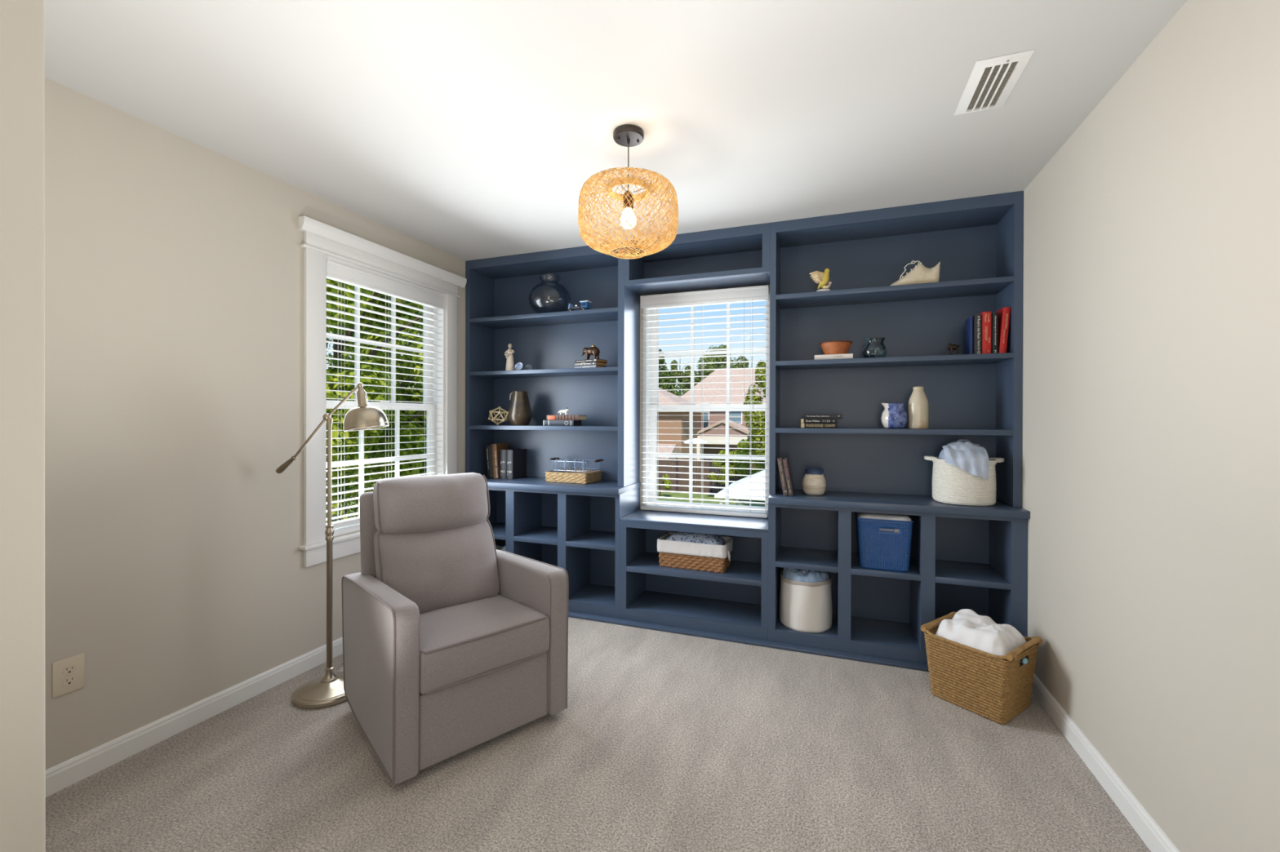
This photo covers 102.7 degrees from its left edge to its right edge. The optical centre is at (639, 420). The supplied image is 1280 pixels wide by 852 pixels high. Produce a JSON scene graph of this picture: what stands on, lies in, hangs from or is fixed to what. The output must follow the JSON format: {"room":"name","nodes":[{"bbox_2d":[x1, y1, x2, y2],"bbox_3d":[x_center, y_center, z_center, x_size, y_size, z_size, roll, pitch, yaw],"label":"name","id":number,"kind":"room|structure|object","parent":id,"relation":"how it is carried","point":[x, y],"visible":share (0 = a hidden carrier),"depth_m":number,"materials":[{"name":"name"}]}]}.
{"room":"library","nodes":[
{"label":"library","id":0,"kind":"room"},
{"bbox_2d":[0,0,45,851],"bbox_3d":[-1.900,0.064,-0.178,1.546,2.440,2.359,0,0,20],"label":"wall","id":1,"kind":"structure","parent":0,"point":[22,161],"depth_m":0.64,"materials":[{"name":"beige paint"}]},
{"bbox_2d":[44,77,465,770],"bbox_3d":[-1.766,0.055,2.641,0.140,2.440,3.307,0,0,20],"label":"wall","id":2,"kind":"structure","parent":0,"point":[174,264],"depth_m":2.07,"materials":[{"name":"beige paint"}]},
{"bbox_2d":[52,653,84,697],"bbox_3d":[-2.000,0.893,1.793,0.009,0.122,0.082,0,0,20],"label":"wall outlet","id":3,"kind":"object","parent":2,"relation":"attached to","point":[68,673],"visible":1,"depth_m":1.79,"materials":[{"name":"beige plastic"}]},
{"bbox_2d":[44,636,342,797],"bbox_3d":[-1.762,1.233,2.438,0.014,0.086,2.645,0,0,20],"label":"baseboard","id":4,"kind":"structure","parent":2,"relation":"attached to","point":[65,774],"depth_m":2.08,"materials":[{"name":"white paint"}]},
{"bbox_2d":[297,215,466,567],"bbox_3d":[-1.494,-0.139,3.141,0.065,1.765,1.224,0,0,20],"label":"trim","id":5,"kind":"structure","parent":2,"relation":"attached to","point":[321,240],"depth_m":2.68,"materials":[{"name":"white paint"}]},
{"bbox_2d":[326,255,445,536],"bbox_3d":[-1.577,-0.126,3.150,0.135,1.500,0.928,0,0,20],"label":"window","id":6,"kind":"structure","parent":2,"relation":"in","point":[435,418],"depth_m":3.39,"materials":[{"name":"white plastic"}]},
{"bbox_2d":[326,259,444,528],"bbox_3d":[-1.534,-0.136,3.134,0.063,1.432,0.884,0,0,20],"label":"window blind","id":7,"kind":"object","parent":6,"relation":"attached to","point":[337,272],"visible":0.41,"depth_m":3.06,"materials":[{"name":"white plastic"}]},
{"bbox_2d":[44,617,1151,851],"bbox_3d":[-0.503,1.344,0.925,3.701,0.120,5.666,0,0,20],"label":"floor","id":8,"kind":"structure","parent":0,"point":[663,741],"depth_m":1.85,"materials":[{"name":"beige carpet"}]},
{"bbox_2d":[275,382,388,709],"bbox_3d":[-1.356,0.549,2.713,0.532,1.453,0.947,0,0,20],"label":"floor lamp","id":9,"kind":"object","parent":8,"relation":"on","point":[327,690],"visible":0.96,"depth_m":2.39,"materials":[{"name":"silver metal"}]},
{"bbox_2d":[341,472,568,786],"bbox_3d":[-0.823,0.770,2.251,0.710,1.014,0.770,0,0,-42],"label":"armchair","id":10,"kind":"object","parent":8,"relation":"on","point":[454,642],"visible":1,"depth_m":2.11,"materials":[{"name":"beige fabric"}]},
{"bbox_2d":[373,472,488,533],"bbox_3d":[-0.964,0.394,2.410,0.505,0.263,0.215,0,0,-42],"label":"cushion","id":11,"kind":"object","parent":10,"relation":"on","point":[456,503],"depth_m":2.32,"materials":[{"name":"grey fabric"}]},
{"bbox_2d":[373,519,499,613],"bbox_3d":[-0.919,0.665,2.359,0.520,0.388,0.266,0,0,-42],"label":"cushion","id":12,"kind":"object","parent":10,"relation":"on","point":[440,565],"depth_m":2.27,"materials":[{"name":"beige fabric"}]},
{"bbox_2d":[419,594,549,693],"bbox_3d":[-0.749,0.891,2.168,0.526,0.159,0.545,0,0,-42],"label":"seat cushion","id":13,"kind":"object","parent":10,"relation":"on","point":[464,640],"depth_m":2.02,"materials":[{"name":"beige fabric"}]},
{"bbox_2d":[486,487,639,618],"bbox_3d":[-0.649,0.871,3.641,1.244,0.804,0.379,0,0,20],"label":"cubby unit","id":14,"kind":"object","parent":8,"relation":"on","point":[578,534],"visible":0.49,"depth_m":3.58,"materials":[{"name":"blue wood"}]},
{"bbox_2d":[490,522,505,540],"bbox_3d":[-1.027,0.814,3.775,0.342,0.031,0.371,0,0,20],"label":"shelf","id":15,"kind":"object","parent":14,"relation":"attached to","point":[498,528],"depth_m":3.72,"materials":[{"name":"blue wood"}]},
{"bbox_2d":[513,525,557,545],"bbox_3d":[-0.645,0.815,3.635,0.341,0.031,0.371,0,0,20],"label":"shelf","id":16,"kind":"object","parent":14,"relation":"attached to","point":[547,535],"depth_m":3.55,"materials":[{"name":"blue wood"}]},
{"bbox_2d":[484,475,640,495],"bbox_3d":[-0.657,0.450,3.628,1.262,0.037,0.408,0,0,20],"label":"countertop","id":17,"kind":"structure","parent":14,"relation":"on","point":[535,483],"depth_m":3.45,"materials":[{"name":"blue wood"}]},
{"bbox_2d":[485,445,493,477],"bbox_3d":[-1.099,0.309,3.873,0.070,0.239,0.144,0,0,20],"label":"book","id":18,"kind":"object","parent":17,"relation":"on","point":[488,449],"visible":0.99,"depth_m":3.80,"materials":[{"name":"black paper"}]},
{"bbox_2d":[491,443,508,478],"bbox_3d":[-1.047,0.302,3.848,0.063,0.255,0.154,0,0,20],"label":"book","id":19,"kind":"object","parent":17,"relation":"on","point":[495,448],"visible":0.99,"depth_m":3.78,"materials":[{"name":"beige paper"}]},
{"bbox_2d":[499,448,514,479],"bbox_3d":[-0.978,0.323,3.849,0.054,0.212,0.182,0,0,20],"label":"binder","id":20,"kind":"object","parent":17,"relation":"on","point":[502,452],"visible":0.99,"depth_m":3.77,"materials":[{"name":"black"}]},
{"bbox_2d":[506,448,526,479],"bbox_3d":[-0.925,0.324,3.829,0.054,0.212,0.182,0,0,20],"label":"binder","id":21,"kind":"object","parent":17,"relation":"on","point":[516,459],"visible":1,"depth_m":3.78,"materials":[{"name":"black"}]},
{"bbox_2d":[465,241,639,486],"bbox_3d":[-0.640,-0.366,3.678,1.254,1.596,0.299,0,0,20],"label":"bookcase","id":22,"kind":"object","parent":17,"relation":"on","point":[550,339],"visible":0.85,"depth_m":3.76,"materials":[{"name":"blue wood"}]},
{"bbox_2d":[488,406,508,425],"bbox_3d":[-1.040,-0.032,3.765,0.150,0.139,0.117,0,0,41],"label":"sculpture","id":23,"kind":"object","parent":22,"relation":"on","point":[503,411],"visible":0.98,"depth_m":3.75,"materials":[{"name":"beige wood"}]},
{"bbox_2d":[504,343,514,370],"bbox_3d":[-0.944,-0.455,3.710,0.081,0.204,0.063,0,0,20],"label":"figurine","id":24,"kind":"object","parent":22,"relation":"on","point":[509,362],"visible":0.93,"depth_m":3.69,"materials":[{"name":"beige ceramic"}]},
{"bbox_2d":[507,391,531,425],"bbox_3d":[-0.876,-0.086,3.733,0.169,0.248,0.169,0,0,20],"label":"vase","id":25,"kind":"object","parent":22,"relation":"on","point":[519,411],"visible":0.98,"depth_m":3.67,"materials":[{"name":"brown ceramic"}]},
{"bbox_2d":[543,420,582,426],"bbox_3d":[-0.545,0.019,3.610,0.236,0.040,0.135,0,0,20],"label":"book","id":26,"kind":"object","parent":22,"relation":"on","point":[546,423],"visible":1,"depth_m":3.55,"materials":[{"name":"black paper"}]},
{"bbox_2d":[546,415,586,420],"bbox_3d":[-0.515,-0.018,3.599,0.250,0.035,0.138,0,0,20],"label":"book","id":27,"kind":"object","parent":26,"relation":"on","point":[548,417],"visible":1,"depth_m":3.54,"materials":[{"name":"brown paper"}]},
{"bbox_2d":[568,300,591,311],"bbox_3d":[-0.415,-0.776,3.526,0.161,0.073,0.063,0,0,25],"label":"toy truck","id":28,"kind":"object","parent":22,"relation":"on","point":[585,304],"visible":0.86,"depth_m":3.50,"materials":[{"name":"blue metal"}]},
{"bbox_2d":[574,364,606,368],"bbox_3d":[-0.339,-0.360,3.511,0.185,0.018,0.120,0,0,34],"label":"book","id":29,"kind":"object","parent":22,"relation":"on","point":[593,366],"visible":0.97,"depth_m":3.46,"materials":[{"name":"white paper"}]},
{"bbox_2d":[573,361,606,366],"bbox_3d":[-0.339,-0.381,3.511,0.192,0.024,0.120,0,0,34],"label":"book","id":30,"kind":"object","parent":29,"relation":"on","point":[590,363],"visible":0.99,"depth_m":3.46,"materials":[{"name":"grey paper"}]},
{"bbox_2d":[575,358,607,363],"bbox_3d":[-0.334,-0.402,3.511,0.190,0.018,0.120,0,0,34],"label":"book","id":31,"kind":"object","parent":30,"relation":"on","point":[597,359],"visible":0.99,"depth_m":3.46,"materials":[{"name":"grey paper"}]},
{"bbox_2d":[581,344,599,359],"bbox_3d":[-0.339,-0.464,3.508,0.151,0.103,0.053,0,0,26],"label":"elephant figurine","id":32,"kind":"object","parent":31,"relation":"on","point":[593,350],"visible":0.93,"depth_m":3.48,"materials":[{"name":"brown metal"}]},
{"bbox_2d":[545,468,602,484],"bbox_3d":[-0.468,0.396,3.629,0.337,0.069,0.247,0,0,23],"label":"woven tray","id":33,"kind":"object","parent":17,"relation":"on","point":[566,477],"visible":0.98,"depth_m":3.53,"materials":[{"name":"wicker"}]},
{"bbox_2d":[549,457,603,473],"bbox_3d":[-0.454,0.344,3.627,0.383,0.154,0.209,0,0,23],"label":"wire basket","id":34,"kind":"object","parent":33,"relation":"in","point":[556,458],"visible":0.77,"depth_m":3.58,"materials":[{"name":"blue"}]},
{"bbox_2d":[565,529,614,551],"bbox_3d":[-0.261,0.817,3.495,0.353,0.031,0.371,0,0,20],"label":"shelf","id":35,"kind":"object","parent":14,"relation":"attached to","point":[604,540],"depth_m":3.42,"materials":[{"name":"blue wood"}]},
{"bbox_2d":[568,583,614,605],"bbox_3d":[-0.648,1.199,3.647,1.208,0.018,0.352,0,0,20],"label":"shelf","id":36,"kind":"object","parent":14,"relation":"attached to","point":[588,594],"depth_m":3.47,"materials":[{"name":"blue wood"}]},
{"bbox_2d":[619,520,768,640],"bbox_3d":[0.367,0.958,3.270,0.919,0.636,0.379,0,0,20],"label":"shelving unit","id":37,"kind":"object","parent":8,"relation":"on","point":[734,602],"visible":0.73,"depth_m":3.24,"materials":[{"name":"blue wood"}]},
{"bbox_2d":[626,590,760,626],"bbox_3d":[0.368,1.202,3.276,0.883,0.018,0.352,0,0,20],"label":"shelf","id":38,"kind":"object","parent":37,"relation":"attached to","point":[684,607],"depth_m":3.24,"materials":[{"name":"blue wood"}]},
{"bbox_2d":[626,551,761,586],"bbox_3d":[0.369,0.940,3.265,0.837,0.032,0.371,0,0,20],"label":"shelf","id":39,"kind":"object","parent":37,"relation":"attached to","point":[747,571],"depth_m":3.16,"materials":[{"name":"blue wood"}]},
{"bbox_2d":[620,509,768,532],"bbox_3d":[0.370,0.632,3.268,0.915,0.014,0.380,0,0,20],"label":"window seat","id":40,"kind":"object","parent":37,"relation":"on","point":[712,521],"visible":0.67,"depth_m":3.20,"materials":[{"name":"blue wood"}]},
{"bbox_2d":[657,532,733,573],"bbox_3d":[0.359,0.837,3.262,0.461,0.172,0.253,0,0,21],"label":"basket","id":41,"kind":"object","parent":37,"relation":"on","point":[672,553],"visible":0.88,"depth_m":3.15,"materials":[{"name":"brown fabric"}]},
{"bbox_2d":[666,531,725,545],"bbox_3d":[0.353,0.754,3.264,0.400,0.100,0.209,0,0,21],"label":"quilt","id":42,"kind":"object","parent":41,"relation":"in","point":[700,538],"visible":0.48,"depth_m":3.20,"materials":[{"name":"blue fabric"}]},
{"bbox_2d":[568,611,928,671],"bbox_3d":[0.283,1.270,3.070,3.389,0.018,0.054,0,0,20],"label":"strip","id":43,"kind":"object","parent":8,"relation":"on","point":[879,660],"visible":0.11,"depth_m":2.91,"materials":[{"name":"blue wood"}]},
{"bbox_2d":[768,503,1027,664],"bbox_3d":[1.381,0.878,2.898,1.239,0.804,0.379,0,0,20],"label":"cubby unit","id":44,"kind":"object","parent":8,"relation":"on","point":[979,564],"visible":0.77,"depth_m":2.88,"materials":[{"name":"blue wood"}]},
{"bbox_2d":[779,570,832,632],"bbox_3d":[0.974,1.052,3.011,0.297,0.287,0.295,0,0,20],"label":"bin","id":45,"kind":"object","parent":44,"relation":"on","point":[804,606],"visible":0.88,"depth_m":2.88,"materials":[{"name":"white"}]},
{"bbox_2d":[782,568,829,582],"bbox_3d":[0.974,0.889,3.010,0.268,0.089,0.267,0,0,20],"label":"blanket","id":46,"kind":"object","parent":45,"relation":"in","point":[796,575],"visible":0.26,"depth_m":2.92,"materials":[{"name":"white fabric"}]},
{"bbox_2d":[775,546,838,573],"bbox_3d":[0.993,0.821,3.036,0.334,0.031,0.371,0,0,20],"label":"shelf","id":47,"kind":"object","parent":44,"relation":"attached to","point":[819,558],"depth_m":2.98,"materials":[{"name":"blue wood"}]},
{"bbox_2d":[775,613,935,648],"bbox_3d":[1.382,1.206,2.905,1.203,0.018,0.352,0,0,20],"label":"shelf","id":48,"kind":"object","parent":44,"relation":"attached to","point":[867,631],"depth_m":2.88,"materials":[{"name":"blue wood"}]},
{"bbox_2d":[854,511,913,572],"bbox_3d":[1.361,0.668,2.874,0.281,0.275,0.309,0,0,21],"label":"plastic basket","id":49,"kind":"object","parent":44,"relation":"on","point":[885,564],"visible":0.89,"depth_m":2.74,"materials":[{"name":"blue plastic"}]},
{"bbox_2d":[856,511,911,561],"bbox_3d":[1.361,0.637,2.873,0.268,0.260,0.293,0,0,21],"label":"folded towels","id":50,"kind":"object","parent":49,"relation":"in","point":[862,515],"visible":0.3,"depth_m":2.76,"materials":[{"name":"white fabric"}]},
{"bbox_2d":[851,552,920,581],"bbox_3d":[1.369,0.823,2.898,0.337,0.031,0.371,0,0,20],"label":"shelf","id":51,"kind":"object","parent":44,"relation":"attached to","point":[914,572],"depth_m":2.74,"materials":[{"name":"blue wood"}]},
{"bbox_2d":[768,488,1029,519],"bbox_3d":[1.378,0.458,2.883,1.236,0.037,0.408,0,0,20],"label":"countertop","id":52,"kind":"structure","parent":44,"relation":"on","point":[844,500],"depth_m":2.75,"materials":[{"name":"blue wood"}]},
{"bbox_2d":[777,457,788,495],"bbox_3d":[0.845,0.328,3.014,0.062,0.217,0.124,0,0,20],"label":"book","id":53,"kind":"object","parent":52,"relation":"on","point":[782,473],"visible":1,"depth_m":2.96,"materials":[{"name":"beige paper"}]},
{"bbox_2d":[782,457,794,496],"bbox_3d":[0.873,0.329,3.004,0.061,0.215,0.124,0,0,20],"label":"book","id":54,"kind":"object","parent":52,"relation":"on","point":[785,461],"visible":1,"depth_m":2.95,"materials":[{"name":"beige paper"}]},
{"bbox_2d":[802,468,826,495],"bbox_3d":[1.025,0.362,3.012,0.134,0.149,0.134,0,0,20],"label":"jar","id":55,"kind":"object","parent":52,"relation":"on","point":[814,482],"visible":1,"depth_m":2.96,"materials":[{"name":"beige ceramic"}]},
{"bbox_2d":[769,191,1023,507],"bbox_3d":[1.397,-0.359,2.932,1.241,1.596,0.299,0,0,20],"label":"bookcase","id":56,"kind":"object","parent":52,"relation":"on","point":[977,242],"visible":1,"depth_m":3.00,"materials":[{"name":"blue wood"}]},
{"bbox_2d":[800,423,837,428],"bbox_3d":[1.057,0.032,3.018,0.200,0.027,0.145,0,0,20],"label":"book","id":57,"kind":"object","parent":56,"relation":"on","point":[802,425],"visible":1,"depth_m":2.95,"materials":[{"name":"black paper"}]},
{"bbox_2d":[800,418,837,423],"bbox_3d":[1.057,0.005,3.018,0.200,0.026,0.145,0,0,20],"label":"book","id":58,"kind":"object","parent":57,"relation":"on","point":[802,420],"visible":1,"depth_m":2.95,"materials":[{"name":"black paper"}]},
{"bbox_2d":[804,414,842,418],"bbox_3d":[1.081,-0.021,3.012,0.205,0.025,0.144,0,0,20],"label":"book","id":59,"kind":"object","parent":58,"relation":"on","point":[806,416],"visible":1,"depth_m":2.95,"materials":[{"name":"grey paper"}]},
{"bbox_2d":[809,268,831,291],"bbox_3d":[1.044,-0.804,2.958,0.121,0.139,0.076,0,0,20],"label":"bird figurine","id":60,"kind":"object","parent":56,"relation":"on","point":[821,278],"visible":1,"depth_m":2.93,"materials":[{"name":"yellow ceramic"}]},
{"bbox_2d":[814,353,853,359],"bbox_3d":[1.129,-0.360,2.984,0.205,0.030,0.154,0,0,21],"label":"book","id":61,"kind":"object","parent":56,"relation":"on","point":[850,355],"visible":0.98,"depth_m":2.91,"materials":[{"name":"white paper"}]},
{"bbox_2d":[819,340,852,355],"bbox_3d":[1.138,-0.413,2.974,0.181,0.075,0.181,0,0,20],"label":"bowl","id":62,"kind":"object","parent":61,"relation":"on","point":[834,347],"visible":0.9,"depth_m":2.91,"materials":[{"name":"ceramic"}]},
{"bbox_2d":[862,337,886,358],"bbox_3d":[1.328,-0.403,2.894,0.122,0.116,0.122,0,0,20],"label":"jar","id":63,"kind":"object","parent":56,"relation":"on","point":[874,347],"visible":0.86,"depth_m":2.85,"materials":[{"name":"teal ceramic"}]},
{"bbox_2d":[880,403,907,428],"bbox_3d":[1.426,-0.025,2.869,0.136,0.143,0.136,0,0,20],"label":"jug","id":64,"kind":"object","parent":56,"relation":"on","point":[894,415],"visible":0.98,"depth_m":2.82,"materials":[{"name":"blue ceramic"}]},
{"bbox_2d":[890,260,940,285],"bbox_3d":[1.501,-0.801,2.803,0.250,0.138,0.080,0,0,20],"label":"shoe","id":65,"kind":"object","parent":56,"relation":"on","point":[920,273],"visible":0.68,"depth_m":2.77,"materials":[{"name":"white leather"}]},
{"bbox_2d":[907,386,928,428],"bbox_3d":[1.538,-0.069,2.829,0.100,0.232,0.100,0,0,20],"label":"bottle","id":66,"kind":"object","parent":56,"relation":"on","point":[918,405],"visible":0.98,"depth_m":2.79,"materials":[{"name":"beige ceramic"}]},
{"bbox_2d":[965,316,973,354],"bbox_3d":[1.774,-0.446,2.755,0.014,0.205,0.103,0,0,20],"label":"book","id":67,"kind":"object","parent":56,"relation":"on","point":[969,322],"visible":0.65,"depth_m":2.73,"materials":[{"name":"blue paper"}]},
{"bbox_2d":[973,315,982,354],"bbox_3d":[1.801,-0.448,2.761,0.031,0.209,0.174,0,0,20],"label":"book","id":68,"kind":"object","parent":56,"relation":"on","point":[977,318],"visible":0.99,"depth_m":2.68,"materials":[{"name":"grey paper"}]},
{"bbox_2d":[978,311,991,354],"bbox_3d":[1.838,-0.454,2.748,0.040,0.222,0.174,0,0,20],"label":"book","id":69,"kind":"object","parent":56,"relation":"on","point":[986,316],"visible":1,"depth_m":2.67,"materials":[{"name":"red paper"}]},
{"bbox_2d":[991,312,998,353],"bbox_3d":[1.873,-0.451,2.735,0.025,0.215,0.174,0,0,20],"label":"book","id":70,"kind":"object","parent":56,"relation":"on","point":[994,316],"visible":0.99,"depth_m":2.65,"materials":[{"name":"black paper"}]},
{"bbox_2d":[995,307,1010,353],"bbox_3d":[1.911,-0.463,2.719,0.049,0.240,0.174,0,0,20],"label":"book","id":71,"kind":"object","parent":56,"relation":"on","point":[1004,313],"visible":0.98,"depth_m":2.64,"materials":[{"name":"red paper"}]},
{"bbox_2d":[924,456,1004,506],"bbox_3d":[1.740,0.319,2.756,0.310,0.241,0.313,0,0,-18],"label":"rope basket","id":72,"kind":"object","parent":52,"relation":"on","point":[952,485],"visible":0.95,"depth_m":2.64,"materials":[{"name":"white fabric"}]},
{"bbox_2d":[937,439,989,479],"bbox_3d":[1.731,0.205,2.736,0.241,0.201,0.297,0,0,22],"label":"blanket","id":73,"kind":"object","parent":72,"relation":"in","point":[972,458],"visible":0.99,"depth_m":2.63,"materials":[{"name":"white fabric"}]},
{"bbox_2d":[935,560,1010,590],"bbox_3d":[1.744,0.824,2.761,0.330,0.031,0.371,0,0,20],"label":"shelf","id":74,"kind":"object","parent":44,"relation":"attached to","point":[976,573],"depth_m":2.69,"materials":[{"name":"blue wood"}]},
{"bbox_2d":[920,612,1042,724],"bbox_3d":[1.561,1.124,2.352,0.339,0.317,0.384,0,0,-34],"label":"wicker basket","id":75,"kind":"object","parent":8,"relation":"on","point":[997,689],"visible":0.88,"depth_m":2.24,"materials":[{"name":"brown wicker"}]},
{"bbox_2d":[934,608,1026,655],"bbox_3d":[1.561,0.970,2.353,0.301,0.133,0.325,0,0,-34],"label":"blanket","id":76,"kind":"object","parent":75,"relation":"in","point":[967,628],"visible":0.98,"depth_m":2.29,"materials":[{"name":"white fabric"}]},
{"bbox_2d":[44,0,1187,261],"bbox_3d":[-0.496,-1.226,0.917,3.701,0.140,5.666,0,0,20],"label":"ceiling","id":77,"kind":"structure","parent":0,"point":[465,130],"depth_m":1.82,"materials":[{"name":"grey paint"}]},
{"bbox_2d":[577,124,678,259],"bbox_3d":[-0.047,-0.916,2.066,0.403,0.485,0.403,0,0,20],"label":"pendant lamp","id":78,"kind":"object","parent":77,"relation":"hanging from","point":[625,135],"visible":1,"depth_m":1.99,"materials":[{"name":"beige wicker"}]},
{"bbox_2d":[623,190,633,208],"bbox_3d":[-0.047,-0.888,2.065,0.041,0.071,0.041,0,0,20],"label":"socket","id":79,"kind":"object","parent":78,"relation":"attached to","point":[625,202],"depth_m":2.05,"materials":[{"name":"brown metal"}]},
{"bbox_2d":[953,49,1035,115],"bbox_3d":[1.209,-1.148,1.765,0.158,0.013,0.312,0,0,20],"label":"ceiling vent","id":80,"kind":"object","parent":77,"relation":"in","point":[991,82],"visible":1,"depth_m":1.74,"materials":[{"name":"white metal"}]},
{"bbox_2d":[640,284,769,517],"bbox_3d":[0.450,0.058,3.516,3.421,2.440,0.140,0,0,20],"label":"wall","id":81,"kind":"structure","parent":0,"point":[641,309],"depth_m":3.60,"materials":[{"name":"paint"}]},
{"bbox_2d":[624,222,770,295],"bbox_3d":[0.383,-1.017,3.302,0.921,0.287,0.299,0,0,20],"label":"bookcase","id":82,"kind":"object","parent":81,"relation":"attached to","point":[735,257],"visible":0.81,"depth_m":3.31,"materials":[{"name":"blue wood"}]},
{"bbox_2d":[643,286,769,513],"bbox_3d":[0.451,-0.120,3.512,0.864,1.485,0.135,0,0,20],"label":"window","id":83,"kind":"structure","parent":81,"relation":"in","point":[650,413],"depth_m":3.57,"materials":[{"name":"white plastic"}]},
{"bbox_2d":[640,284,768,518],"bbox_3d":[0.415,-0.118,3.413,0.864,1.480,0.068,0,0,20],"label":"window blind","id":84,"kind":"object","parent":83,"relation":"attached to","point":[753,294],"visible":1,"depth_m":3.40,"materials":[{"name":"white plastic"}]},
{"bbox_2d":[1022,0,1279,851],"bbox_3d":[1.172,0.070,0.309,0.140,2.440,5.666,0,0,20],"label":"wall","id":85,"kind":"structure","parent":0,"point":[1151,383],"depth_m":1.47,"materials":[{"name":"beige paint"}]},
{"bbox_2d":[1031,673,1179,851],"bbox_3d":[1.032,1.247,0.160,0.014,0.086,5.004,0,0,20],"label":"baseboard","id":86,"kind":"structure","parent":85,"relation":"attached to","point":[1144,824],"depth_m":1.77,"materials":[{"name":"white paint"}]},
{"label":"outside","id":87,"kind":"structure","parent":0,"visible":0},
{"bbox_2d":[326,475,764,518],"bbox_3d":[0.911,4.340,31.623,100.000,0.300,120.000,0,0,20],"label":"lawn","id":88,"kind":"structure","parent":87,"point":[704,496],"depth_m":27.28,"materials":[{"name":"green plant"}]},
{"bbox_2d":[326,475,380,523],"bbox_3d":[-3.410,2.576,7.633,3.232,3.470,3.576,0,0,-28],"label":"shrub","id":89,"kind":"object","parent":88,"relation":"on","point":[340,513],"visible":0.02,"depth_m":7.04,"materials":[{"name":"green plant"}]},
{"bbox_2d":[326,293,426,486],"bbox_3d":[-4.440,0.010,10.588,3.971,8.572,4.657,0,0,-29],"label":"tree","id":90,"kind":"object","parent":88,"relation":"on","point":[345,349],"visible":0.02,"depth_m":9.14,"materials":[{"name":"green plant"}]},
{"bbox_2d":[326,278,426,521],"bbox_3d":[-4.428,0.106,7.274,4.264,8.401,4.136,0,0,20],"label":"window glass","id":91,"kind":"object","parent":88,"relation":"on","point":[410,420],"visible":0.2,"depth_m":7.21,"materials":[{"name":"clear glass"}]},
{"bbox_2d":[657,474,671,496],"bbox_3d":[1.150,3.600,27.942,1.236,1.324,0.921,0,0,20],"label":"shrub","id":92,"kind":"object","parent":88,"relation":"on","point":[667,482],"visible":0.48,"depth_m":27.80,"materials":[{"name":"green plant"}]},
{"bbox_2d":[658,349,675,394],"bbox_3d":[0.207,-2.512,59.297,8.452,13.333,6.631,0,0,20],"label":"tree","id":93,"kind":"object","parent":88,"relation":"on","point":[661,374],"visible":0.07,"depth_m":58.00,"materials":[{"name":"green plant"}]},
{"bbox_2d":[657,444,681,459],"bbox_3d":[0.347,2.887,35.234,4.450,2.580,3.400,0,0,20],"label":"shed","id":94,"kind":"object","parent":88,"relation":"on","point":[660,450],"visible":0.06,"depth_m":34.12,"materials":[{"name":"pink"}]},
{"bbox_2d":[658,378,684,395],"bbox_3d":[1.961,-0.322,56.721,7.646,8.983,8.506,0,0,-38],"label":"tree","id":95,"kind":"object","parent":88,"relation":"on","point":[677,393],"visible":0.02,"depth_m":56.00,"materials":[{"name":"green plant"}]},
{"bbox_2d":[670,360,690,391],"bbox_3d":[5.033,-1.901,62.017,3.159,12.112,2.126,0,0,20],"label":"tree","id":96,"kind":"object","parent":88,"relation":"on","point":[682,380],"visible":0.55,"depth_m":61.84,"materials":[{"name":"green plant"}]},
{"bbox_2d":[657,387,710,459],"bbox_3d":[-2.397,0.246,42.808,15.030,7.800,7.750,0,0,20],"label":"house","id":97,"kind":"structure","parent":88,"relation":"on","point":[663,415],"depth_m":37.77,"materials":[{"name":"orange brick"}]},
{"bbox_2d":[657,457,754,493],"bbox_3d":[4.870,3.199,28.640,17.600,2.020,0.125,0,0,20],"label":"fence","id":98,"kind":"object","parent":88,"relation":"on","point":[672,463],"visible":0.12,"depth_m":29.46,"materials":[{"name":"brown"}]},
{"bbox_2d":[682,344,748,395],"bbox_3d":[9.870,-2.607,61.978,8.792,13.553,7.742,0,0,28],"label":"tree","id":99,"kind":"object","parent":88,"relation":"on","point":[712,359],"visible":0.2,"depth_m":60.24,"materials":[{"name":"green plant"}]},
{"bbox_2d":[707,458,736,499],"bbox_3d":[4.509,3.145,27.318,1.192,2.245,1.533,0,0,-44],"label":"shrub","id":100,"kind":"object","parent":88,"relation":"on","point":[717,464],"visible":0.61,"depth_m":27.06,"materials":[{"name":"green plant"}]},
{"bbox_2d":[680,368,765,460],"bbox_3d":[11.461,-0.334,47.425,15.080,9.000,9.950,0,0,20],"label":"house","id":101,"kind":"structure","parent":88,"relation":"on","point":[709,419],"depth_m":44.98,"materials":[{"name":"brick"}]},
{"bbox_2d":[696,419,750,459],"bbox_3d":[7.159,2.062,42.270,4.800,4.220,3.300,0,0,20],"label":"porch","id":102,"kind":"object","parent":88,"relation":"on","point":[717,429],"visible":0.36,"depth_m":40.91,"materials":[{"name":"beige paint"}]},
{"bbox_2d":[714,470,764,505],"bbox_3d":[5.838,2.767,18.741,5.500,2.949,3.800,0,0,20],"label":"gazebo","id":103,"kind":"object","parent":88,"relation":"on","point":[755,479],"visible":0.27,"depth_m":17.89,"materials":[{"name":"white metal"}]},
{"bbox_2d":[718,439,761,478],"bbox_3d":[5.664,2.627,27.186,3.172,3.287,1.841,0,0,20],"label":"shrub","id":104,"kind":"object","parent":88,"relation":"on","point":[740,445],"visible":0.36,"depth_m":26.87,"materials":[{"name":"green plant"}]},
{"bbox_2d":[742,360,765,472],"bbox_3d":[5.797,0.728,23.290,2.343,7.104,2.507,0,0,-40],"label":"tree","id":105,"kind":"object","parent":88,"relation":"on","point":[757,421],"visible":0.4,"depth_m":23.07,"materials":[{"name":"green plant"}]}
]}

